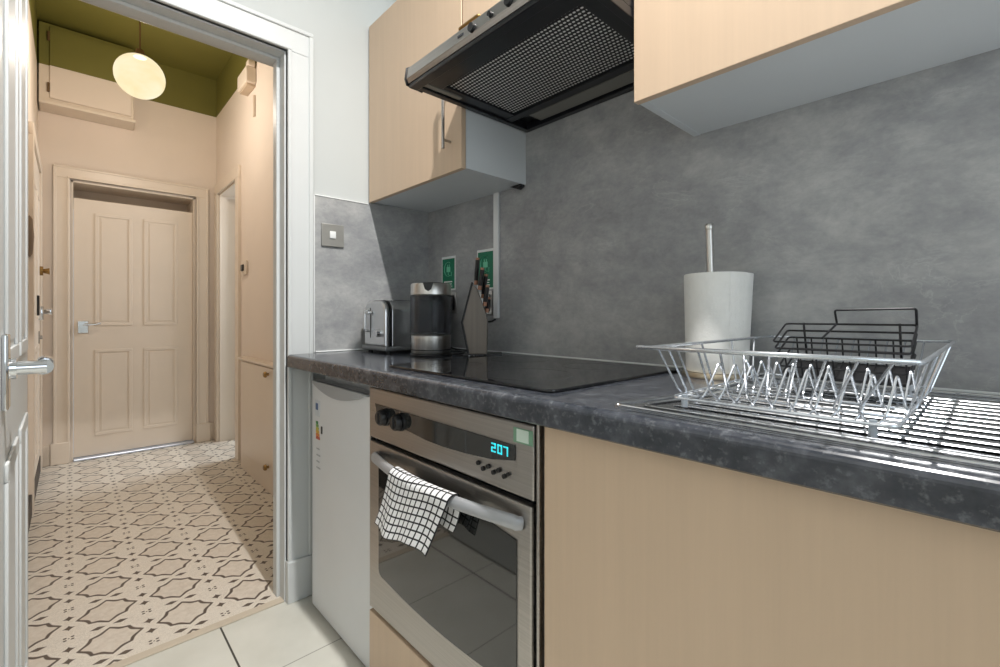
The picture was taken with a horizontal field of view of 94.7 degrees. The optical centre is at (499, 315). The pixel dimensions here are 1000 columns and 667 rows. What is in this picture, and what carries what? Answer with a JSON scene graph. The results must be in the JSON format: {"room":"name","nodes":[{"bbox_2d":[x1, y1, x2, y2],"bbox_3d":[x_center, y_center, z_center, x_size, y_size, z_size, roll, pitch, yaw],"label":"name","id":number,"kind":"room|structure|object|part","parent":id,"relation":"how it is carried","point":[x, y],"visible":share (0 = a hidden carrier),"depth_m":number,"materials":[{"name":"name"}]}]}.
{"room":"kitchen","nodes":[
{"label":"kitchen","id":0,"kind":"room"},
{"bbox_2d":[27,0,37,411],"bbox_3d":[-2.362,-0.469,2.220,0.100,3.020,2.710,0,0,-43],"label":"wall","id":1,"kind":"structure","parent":0,"point":[32,13],"depth_m":2.68,"materials":[{"name":"beige paint"}]},
{"bbox_2d":[28,215,33,256],"bbox_3d":[-2.429,-0.409,2.383,0.024,0.216,0.216,0,0,-43],"label":"wall plaque","id":2,"kind":"object","parent":1,"relation":"attached to","point":[30,220],"visible":0.76,"depth_m":2.33,"materials":[{"name":"brown wood"}]},
{"bbox_2d":[28,456,40,532],"bbox_3d":[-2.285,0.986,2.223,0.016,0.110,2.570,0,0,-43],"label":"baseboard","id":3,"kind":"structure","parent":1,"relation":"attached to","point":[37,475],"depth_m":2.62,"materials":[{"name":"beige wood"}]},
{"bbox_2d":[28,121,52,514],"bbox_3d":[-2.751,0.016,2.766,0.075,2.050,0.980,0,0,-43],"label":"door","id":4,"kind":"structure","parent":1,"relation":"in","point":[36,311],"depth_m":2.44,"materials":[{"name":"beige paint"}]},
{"bbox_3d":[-2.970,-0.289,3.000,0.050,0.059,0.060,0,0,-43],"label":"deadlock knob","id":5,"kind":"part","parent":4,"relation":"part of","materials":[{"name":"gold metal"}]},
{"bbox_2d":[38,27,215,461],"bbox_3d":[-2.821,-0.469,3.562,1.260,3.020,0.120,0,0,-43],"label":"wall","id":6,"kind":"structure","parent":0,"point":[172,139],"depth_m":3.57,"materials":[{"name":"beige paint"}]},
{"bbox_2d":[39,21,135,130],"bbox_3d":[-2.910,-1.676,3.261,0.502,0.545,0.197,0,0,-43],"label":"upper cabinet","id":7,"kind":"object","parent":6,"relation":"attached to","point":[77,80],"visible":0.8,"depth_m":3.18,"materials":[{"name":"beige paint"}]},
{"bbox_3d":[-2.848,-1.687,3.214,0.425,0.473,0.012,0,0,-43],"label":"door","id":8,"kind":"part","parent":7,"relation":"part of","materials":[{"name":"beige paint"}]},
{"bbox_2d":[42,423,213,466],"bbox_3d":[-2.775,0.971,3.513,1.060,0.140,0.016,0,0,-43],"label":"baseboard","id":9,"kind":"structure","parent":6,"relation":"attached to","point":[45,449],"depth_m":3.18,"materials":[{"name":"beige paint"}]},
{"bbox_2d":[73,198,192,457],"bbox_3d":[-2.785,0.089,3.534,0.719,1.865,0.091,0,0,-43],"label":"door","id":10,"kind":"structure","parent":6,"relation":"in","point":[133,264],"depth_m":3.51,"materials":[{"name":"beige paint"}]},
{"bbox_3d":[-2.973,0.085,3.333,0.126,0.088,0.053,0,0,-43],"label":"handle","id":11,"kind":"part","parent":10,"relation":"part of","materials":[{"name":"silver metal"}]},
{"bbox_2d":[50,164,240,465],"bbox_3d":[-2.573,-0.021,3.428,1.121,2.125,1.135,0,0,-43],"label":"door frame","id":12,"kind":"structure","parent":6,"relation":"attached to","point":[62,174],"depth_m":3.70,"materials":[{"name":"beige paint"}]},
{"bbox_2d":[35,0,232,79],"bbox_3d":[-1.543,-2.029,3.072,2.460,0.100,2.840,0,0,-43],"label":"ceiling","id":13,"kind":"structure","parent":0,"point":[164,47],"depth_m":3.27,"materials":[{"name":"green paint"}]},
{"bbox_2d":[113,21,165,99],"bbox_3d":[-2.034,-1.605,2.600,0.236,0.748,0.236,0,0,-43],"label":"pendant light","id":14,"kind":"object","parent":13,"relation":"hanging from","point":[138,75],"visible":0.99,"depth_m":2.53,"materials":[{"name":"white glass"}]},
{"bbox_3d":[-2.034,-1.349,2.600,0.236,0.236,0.236,0,0,-43],"label":"globe","id":15,"kind":"part","parent":14,"relation":"part of","materials":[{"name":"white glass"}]},
{"bbox_3d":[-2.034,-1.716,2.600,0.007,0.485,0.007,0,0,-20],"label":"cord","id":16,"kind":"part","parent":14,"relation":"part of","materials":[{"name":"green plastic"}]},
{"bbox_2d":[28,439,365,666],"bbox_3d":[-0.558,1.091,1.584,3.050,0.100,6.360,0,0,-43],"label":"floor","id":17,"kind":"structure","parent":0,"point":[130,554],"depth_m":1.89,"materials":[{"name":"tile"}]},
{"bbox_2d":[73,440,193,461],"bbox_3d":[-2.785,1.032,3.534,0.725,0.018,0.090,0,0,-43],"label":"threshold","id":18,"kind":"object","parent":17,"relation":"on","point":[134,450],"visible":0.98,"depth_m":3.48,"materials":[{"name":"metal"}]},
{"bbox_2d":[105,597,283,666],"bbox_3d":[-1.040,1.039,1.454,0.672,0.005,0.034,0,0,-43],"label":"threshold","id":19,"kind":"object","parent":17,"relation":"on","point":[132,659],"visible":1,"depth_m":1.49,"materials":[{"name":"beige wood"}]},
{"bbox_2d":[237,356,272,494],"bbox_3d":[-1.231,0.662,2.570,0.087,0.758,1.630,0,0,-43],"label":"base cabinet","id":20,"kind":"object","parent":17,"relation":"on","point":[256,374],"visible":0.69,"depth_m":2.83,"materials":[{"name":"beige paint"}]},
{"bbox_2d":[312,376,376,666],"bbox_3d":[-0.325,0.624,1.655,0.551,0.835,0.455,0,0,-43],"label":"fridge","id":21,"kind":"object","parent":17,"relation":"on","point":[340,408],"visible":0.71,"depth_m":1.46,"materials":[{"name":"white metal"}]},
{"bbox_2d":[370,608,433,666],"bbox_3d":[0.048,0.909,1.238,0.536,0.174,0.637,0,0,-43],"label":"drawer","id":22,"kind":"object","parent":17,"relation":"on","point":[388,647],"visible":0.22,"depth_m":1.21,"materials":[{"name":"brown wood"}]},
{"bbox_2d":[370,386,544,666],"bbox_3d":[0.033,0.505,1.229,0.610,0.628,0.646,0,0,-43],"label":"oven","id":23,"kind":"object","parent":17,"relation":"on","point":[476,598],"visible":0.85,"depth_m":0.97,"materials":[{"name":"silver metal"}]},
{"bbox_3d":[-0.312,0.269,1.210,0.026,0.047,0.047,0,0,-43],"label":"knob","id":24,"kind":"part","parent":23,"relation":"part of","materials":[{"name":"black plastic"}]},
{"bbox_3d":[-0.260,0.269,1.154,0.026,0.047,0.047,0,0,-43],"label":"knob","id":25,"kind":"part","parent":23,"relation":"part of","materials":[{"name":"black plastic"}]},
{"bbox_2d":[374,466,460,555],"bbox_3d":[-0.198,0.441,1.035,0.068,0.153,0.287,0,0,-43],"label":"tea towel","id":26,"kind":"object","parent":23,"relation":"hanging from","point":[412,509],"visible":0.98,"depth_m":1.00,"materials":[{"name":"fabric"}]},
{"bbox_3d":[-0.168,0.384,1.039,0.058,0.031,0.569,0,0,-43],"label":"handle","id":27,"kind":"part","parent":23,"relation":"part of","materials":[{"name":"silver metal"}]},
{"bbox_3d":[-0.145,0.269,1.067,0.020,0.138,0.628,0,0,-43],"label":"control panel","id":28,"kind":"part","parent":23,"relation":"part of","materials":[{"name":"metal"}]},
{"bbox_3d":[0.042,0.224,0.851,0.001,0.023,0.031,0,0,-43],"label":"sticker panel","id":29,"kind":"part","parent":23,"relation":"part of","materials":[{"name":"plastic"}]},
{"bbox_2d":[545,427,999,666],"bbox_3d":[0.686,0.615,0.554,0.595,0.853,1.216,0,0,-43],"label":"base cabinet","id":30,"kind":"object","parent":17,"relation":"on","point":[653,559],"visible":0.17,"depth_m":0.58,"materials":[{"name":"beige wood"}]},
{"bbox_2d":[287,349,999,531],"bbox_3d":[0.281,0.164,0.986,0.619,0.045,2.440,0,0,-43],"label":"countertop","id":31,"kind":"structure","parent":30,"relation":"on","point":[969,495],"depth_m":0.58,"materials":[{"name":"stone"}]},
{"bbox_2d":[362,300,443,352],"bbox_3d":[-0.386,0.041,1.841,0.304,0.199,0.188,0,0,-43],"label":"toaster","id":32,"kind":"object","parent":31,"relation":"on","point":[388,325],"visible":0.86,"depth_m":1.75,"materials":[{"name":"silver metal"}]},
{"bbox_3d":[-0.471,0.030,1.761,0.023,0.170,0.164,0,0,-43],"label":"panel","id":33,"kind":"part","parent":32,"relation":"part of","materials":[{"name":"metal"}]},
{"bbox_2d":[410,282,466,356],"bbox_3d":[-0.204,0.012,1.686,0.280,0.258,0.172,0,0,-43],"label":"kettle","id":34,"kind":"object","parent":31,"relation":"on","point":[434,344],"visible":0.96,"depth_m":1.58,"materials":[{"name":"silver metal"}]},
{"bbox_3d":[-0.244,-0.097,1.563,0.036,0.029,0.006,0,0,0],"label":"spout","id":35,"kind":"part","parent":34,"relation":"part of","materials":[{"name":"black plastic"}]},
{"bbox_3d":[-0.245,0.067,1.633,0.124,0.002,0.124,0,0,-12],"label":"heating plate","id":36,"kind":"part","parent":34,"relation":"part of","materials":[{"name":"metal"}]},
{"bbox_3d":[-0.247,-0.002,1.729,0.020,0.202,0.058,0,0,-2],"label":"handle","id":37,"kind":"part","parent":34,"relation":"part of","materials":[{"name":"black plastic"}]},
{"bbox_2d":[461,282,501,356],"bbox_3d":[-0.063,0.014,1.599,0.140,0.254,0.094,0,0,0],"label":"knife block","id":38,"kind":"object","parent":31,"relation":"on","point":[474,322],"visible":0.96,"depth_m":1.56,"materials":[{"name":"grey wood"}]},
{"bbox_2d":[474,258,479,284],"bbox_3d":[-0.082,-0.155,1.620,0.020,0.095,0.025,0,0,0],"label":"kitchen knife","id":39,"kind":"object","parent":38,"relation":"on","point":[477,261],"visible":0.95,"depth_m":1.61,"materials":[{"name":"black plastic"}]},
{"bbox_2d":[477,267,483,289],"bbox_3d":[-0.066,-0.126,1.588,0.024,0.078,0.025,0,0,0],"label":"kitchen knife","id":40,"kind":"object","parent":38,"relation":"on","point":[481,274],"visible":1,"depth_m":1.58,"materials":[{"name":"black plastic"}]},
{"bbox_3d":[-0.065,-0.129,1.588,0.022,0.056,0.025,0,0,0],"label":"handle","id":41,"kind":"part","parent":40,"relation":"part of","materials":[{"name":"black plastic"}]},
{"bbox_3d":[-0.059,0.136,1.600,0.132,0.010,0.090,0,0,0],"label":"foot plate","id":42,"kind":"part","parent":38,"relation":"part of","materials":[{"name":"black plastic"}]},
{"bbox_2d":[481,274,487,297],"bbox_3d":[-0.055,-0.102,1.610,0.026,0.086,0.025,0,0,0],"label":"kitchen knife","id":43,"kind":"object","parent":38,"relation":"in","point":[485,278],"visible":0.77,"depth_m":1.60,"materials":[{"name":"black plastic"}]},
{"bbox_2d":[483,285,489,305],"bbox_3d":[-0.048,-0.068,1.580,0.024,0.074,0.025,0,0,0],"label":"kitchen knife","id":44,"kind":"object","parent":38,"relation":"in","point":[486,292],"visible":0.99,"depth_m":1.57,"materials":[{"name":"black plastic"}]},
{"bbox_3d":[-0.047,-0.071,1.580,0.022,0.052,0.025,0,0,0],"label":"handle","id":45,"kind":"part","parent":44,"relation":"part of","materials":[{"name":"black plastic"}]},
{"bbox_2d":[485,297,490,312],"bbox_3d":[-0.043,-0.037,1.602,0.022,0.056,0.025,0,0,0],"label":"kitchen knife","id":46,"kind":"object","parent":38,"relation":"in","point":[487,307],"visible":0.77,"depth_m":1.59,"materials":[{"name":"black plastic"}]},
{"bbox_3d":[-0.042,-0.040,1.602,0.020,0.034,0.025,0,0,0],"label":"handle","id":47,"kind":"part","parent":46,"relation":"part of","materials":[{"name":"black plastic"}]},
{"bbox_2d":[389,354,679,392],"bbox_3d":[0.077,0.138,1.214,0.509,0.007,0.591,0,0,-43],"label":"cooktop","id":48,"kind":"object","parent":31,"relation":"in","point":[545,374],"visible":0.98,"depth_m":1.12,"materials":[{"name":"black glass"}]},
{"bbox_2d":[682,223,750,380],"bbox_3d":[0.500,-0.036,1.067,0.147,0.354,0.147,0,0,-43],"label":"paper towel holder","id":49,"kind":"object","parent":31,"relation":"on","point":[709,227],"visible":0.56,"depth_m":1.06,"materials":[{"name":"metal"}]},
{"bbox_3d":[0.485,-0.205,1.067,0.019,0.016,0.019,0,0,-43],"label":"knob","id":50,"kind":"part","parent":49,"relation":"part of","materials":[{"name":"metal"}]},
{"bbox_2d":[684,271,753,373],"bbox_3d":[0.501,0.017,1.065,0.137,0.224,0.142,0,0,-43],"label":"paper towel roll","id":51,"kind":"object","parent":49,"relation":"on","point":[717,305],"visible":0.86,"depth_m":1.01,"materials":[{"name":"white paper"}]},
{"bbox_2d":[614,375,999,469],"bbox_3d":[0.727,0.137,0.516,0.538,0.007,1.047,0,0,-43],"label":"sink drainer","id":52,"kind":"object","parent":31,"relation":"on","point":[948,426],"visible":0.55,"depth_m":0.60,"materials":[{"name":"metal"}]},
{"bbox_2d":[636,335,955,436],"bbox_3d":[0.496,0.088,0.732,0.532,0.092,0.308,0,0,-43],"label":"dish rack","id":53,"kind":"object","parent":52,"relation":"on","point":[873,424],"visible":0.99,"depth_m":0.62,"materials":[{"name":"silver metal"}]},
{"bbox_3d":[0.485,0.120,0.721,0.404,0.004,0.258,0,0,-43],"label":"frame","id":54,"kind":"part","parent":53,"relation":"part of","materials":[{"name":"silver metal"}]},
{"bbox_2d":[773,307,918,386],"bbox_3d":[0.569,0.048,0.763,0.099,0.121,0.183,0,0,-43],"label":"wire caddy","id":55,"kind":"object","parent":53,"relation":"in","point":[838,369],"visible":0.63,"depth_m":0.76,"materials":[{"name":"black metal"}]},
{"bbox_2d":[786,360,910,386],"bbox_3d":[0.581,0.096,0.773,0.060,0.026,0.162,0,0,-43],"label":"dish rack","id":56,"kind":"object","parent":55,"relation":"on","point":[858,377],"depth_m":0.76,"materials":[{"name":"metal"}]},
{"bbox_3d":[0.599,0.014,0.756,0.128,0.052,0.048,0,0,25],"label":"handle","id":57,"kind":"part","parent":55,"relation":"part of","materials":[{"name":"black metal"}]},
{"bbox_2d":[216,53,272,361],"bbox_3d":[-1.506,-0.469,3.018,0.120,3.020,2.710,0,0,-43],"label":"wall","id":58,"kind":"structure","parent":0,"point":[245,140],"depth_m":3.11,"materials":[{"name":"beige paint"}]},
{"bbox_2d":[241,260,247,274],"bbox_3d":[-1.789,-0.331,3.212,0.027,0.095,0.120,0,0,-43],"label":"thermostat","id":59,"kind":"object","parent":58,"relation":"attached to","point":[244,264],"visible":1,"depth_m":3.18,"materials":[{"name":"beige paint"}]},
{"bbox_2d":[237,59,255,95],"bbox_3d":[-1.703,-1.594,3.095,0.061,0.160,0.230,0,0,-43],"label":"alarm box","id":60,"kind":"object","parent":58,"relation":"attached to","point":[246,81],"visible":0.99,"depth_m":3.04,"materials":[{"name":"beige paint"}]},
{"bbox_3d":[-1.702,-1.521,3.102,0.051,0.015,0.180,0,0,-43],"label":"plate","id":61,"kind":"part","parent":60,"relation":"part of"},
{"bbox_2d":[252,95,255,116],"bbox_3d":[-1.633,-1.389,3.054,0.015,0.140,0.025,0,0,-43],"label":"strip","id":62,"kind":"object","parent":58,"relation":"attached to","point":[253,96],"visible":1,"depth_m":3.05,"materials":[{"name":"beige paint"}]},
{"bbox_2d":[231,0,426,379],"bbox_3d":[-1.079,-0.484,1.482,2.150,3.050,0.120,0,0,-43],"label":"wall","id":63,"kind":"structure","parent":0,"point":[339,29],"depth_m":1.81,"materials":[{"name":"white paint"}]},
{"bbox_2d":[0,0,54,666],"bbox_3d":[-0.989,0.047,0.953,0.106,1.972,0.772,0,0,-43],"label":"door","id":64,"kind":"structure","parent":63,"relation":"in","point":[15,367],"depth_m":0.84,"materials":[{"name":"white paint"}]},
{"bbox_3d":[-0.785,0.089,0.770,0.059,0.119,0.118,0,0,-43],"label":"handle","id":65,"kind":"part","parent":64,"relation":"part of","materials":[{"name":"silver metal"}]},
{"bbox_2d":[80,0,312,603],"bbox_3d":[-1.070,-0.006,1.486,0.880,2.094,0.177,0,0,-43],"label":"door frame","id":66,"kind":"structure","parent":63,"relation":"attached to","point":[227,25],"depth_m":1.69,"materials":[{"name":"white paint"}]},
{"bbox_3d":[0.871,-0.484,0.894,0.100,3.050,3.400,0,0,-43],"label":"wall","id":67,"kind":"structure","parent":0,"visible":0},
{"bbox_2d":[369,0,525,212],"bbox_3d":[-0.236,-0.818,1.755,0.328,0.734,0.610,0,0,-43],"label":"upper cabinet","id":68,"kind":"object","parent":67,"relation":"attached to","point":[428,153],"visible":0.72,"depth_m":1.64,"materials":[{"name":"beige wood"}]},
{"bbox_3d":[-0.323,-0.824,1.673,0.018,0.722,0.610,0,0,-43],"label":"door","id":69,"kind":"part","parent":68,"relation":"part of","materials":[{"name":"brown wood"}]},
{"bbox_3d":[-0.172,-0.645,1.473,0.036,0.228,0.010,0,0,-43],"label":"handle","id":70,"kind":"part","parent":68,"relation":"part of","materials":[{"name":"metal"}]},
{"bbox_2d":[458,0,500,30],"bbox_3d":[0.180,-0.958,1.311,0.325,0.454,0.601,0,0,-43],"label":"upper cabinet","id":71,"kind":"object","parent":67,"relation":"attached to","point":[472,9],"visible":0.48,"depth_m":1.39,"materials":[{"name":"beige wood"}]},
{"bbox_3d":[-0.086,-0.875,1.382,0.032,0.009,0.099,0,0,-43],"label":"handle","id":72,"kind":"part","parent":71,"relation":"part of","materials":[{"name":"gold metal"}]},
{"bbox_3d":[0.093,-0.958,1.228,0.018,0.454,0.595,0,0,-43],"label":"door","id":73,"kind":"part","parent":71,"relation":"part of","materials":[{"name":"brown wood"}]},
{"bbox_2d":[404,0,633,132],"bbox_3d":[0.114,-0.678,1.251,0.501,0.066,0.604,0,0,-43],"label":"hood","id":74,"kind":"object","parent":67,"relation":"attached to","point":[526,66],"visible":0.78,"depth_m":1.19,"materials":[{"name":"black metal"}]},
{"bbox_3d":[-0.066,-0.679,1.086,0.012,0.024,0.024,0,0,-43],"label":"control knob","id":75,"kind":"part","parent":74,"relation":"part of","materials":[{"name":"black plastic"}]},
{"bbox_3d":[-0.022,-0.679,1.039,0.012,0.014,0.014,0,0,-43],"label":"control knob","id":76,"kind":"part","parent":74,"relation":"part of","materials":[{"name":"black plastic"}]},
{"bbox_3d":[0.019,-0.679,0.995,0.012,0.024,0.024,0,0,-43],"label":"control knob","id":77,"kind":"part","parent":74,"relation":"part of","materials":[{"name":"black plastic"}]},
{"bbox_2d":[313,48,999,394],"bbox_3d":[0.608,-0.382,0.717,0.526,1.046,3.300,0,0,-43],"label":"backsplash","id":78,"kind":"structure","parent":67,"relation":"attached to","point":[886,194],"depth_m":1.12,"materials":[{"name":"grey concrete"}]},
{"bbox_2d":[321,223,343,247],"bbox_3d":[-0.647,-0.309,1.783,0.089,0.087,0.012,0,0,-43],"label":"light switch","id":79,"kind":"object","parent":78,"relation":"attached to","point":[332,235],"visible":1,"depth_m":1.78,"materials":[{"name":"metal"}]},
{"bbox_3d":[-0.624,-0.159,1.816,0.225,0.600,0.010,0,0,-43],"label":"edge trim","id":80,"kind":"part","parent":78,"relation":"part of","materials":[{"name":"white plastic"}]},
{"bbox_3d":[-0.515,-0.161,1.919,0.514,0.604,0.008,0,0,-43],"label":"panel","id":81,"kind":"part","parent":78,"relation":"part of","materials":[{"name":"grey stone"}]},
{"bbox_2d":[437,292,456,312],"bbox_3d":[-0.235,-0.054,1.984,0.014,0.086,0.146,0,0,-43],"label":"wall socket","id":82,"kind":"object","parent":78,"relation":"attached to","point":[453,294],"visible":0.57,"depth_m":1.94,"materials":[{"name":"metal"}]},
{"bbox_3d":[-0.233,-0.054,1.986,0.008,0.086,0.146,0,0,-43],"label":"plate","id":83,"kind":"part","parent":82,"relation":"part of","materials":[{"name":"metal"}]},
{"bbox_2d":[443,297,460,349],"bbox_3d":[-0.196,0.032,1.897,0.033,0.217,0.146,0,0,-30],"label":"plug","id":84,"kind":"object","parent":82,"relation":"in","point":[447,301],"visible":0.76,"depth_m":1.92,"materials":[{"name":"black plastic"}]},
{"bbox_2d":[442,255,455,289],"bbox_3d":[-0.222,-0.180,1.977,0.008,0.145,0.098,0,0,-43],"label":"sign","id":85,"kind":"object","parent":78,"relation":"attached to","point":[448,263],"visible":0.85,"depth_m":1.97,"materials":[{"name":"green plastic"}]},
{"bbox_2d":[477,248,492,288],"bbox_3d":[-0.058,-0.180,1.801,0.008,0.157,0.102,0,0,-43],"label":"sign","id":86,"kind":"object","parent":78,"relation":"attached to","point":[486,255],"visible":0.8,"depth_m":1.79,"materials":[{"name":"green plastic"}]},
{"bbox_2d":[479,291,492,313],"bbox_3d":[-0.069,-0.049,1.807,0.014,0.090,0.111,0,0,-43],"label":"wall socket","id":87,"kind":"object","parent":78,"relation":"attached to","point":[490,292],"visible":0.27,"depth_m":1.77,"materials":[{"name":"metal"}]},
{"bbox_2d":[493,192,499,317],"bbox_3d":[-0.014,-0.227,1.749,0.012,0.476,0.024,0,0,-43],"label":"cable trunking","id":88,"kind":"object","parent":78,"relation":"attached to","point":[496,196],"visible":1,"depth_m":1.74,"materials":[{"name":"white plastic"}]},
{"bbox_2d":[634,0,999,136],"bbox_3d":[0.592,-0.824,0.868,0.328,0.722,0.606,0,0,-43],"label":"upper cabinet","id":89,"kind":"object","parent":67,"relation":"attached to","point":[701,66],"visible":1,"depth_m":0.86,"materials":[{"name":"beige wood"}]},
{"bbox_3d":[0.505,-0.824,0.786,0.018,0.722,0.606,0,0,-43],"label":"door","id":90,"kind":"part","parent":89,"relation":"part of","materials":[{"name":"brown wood"}]}
]}

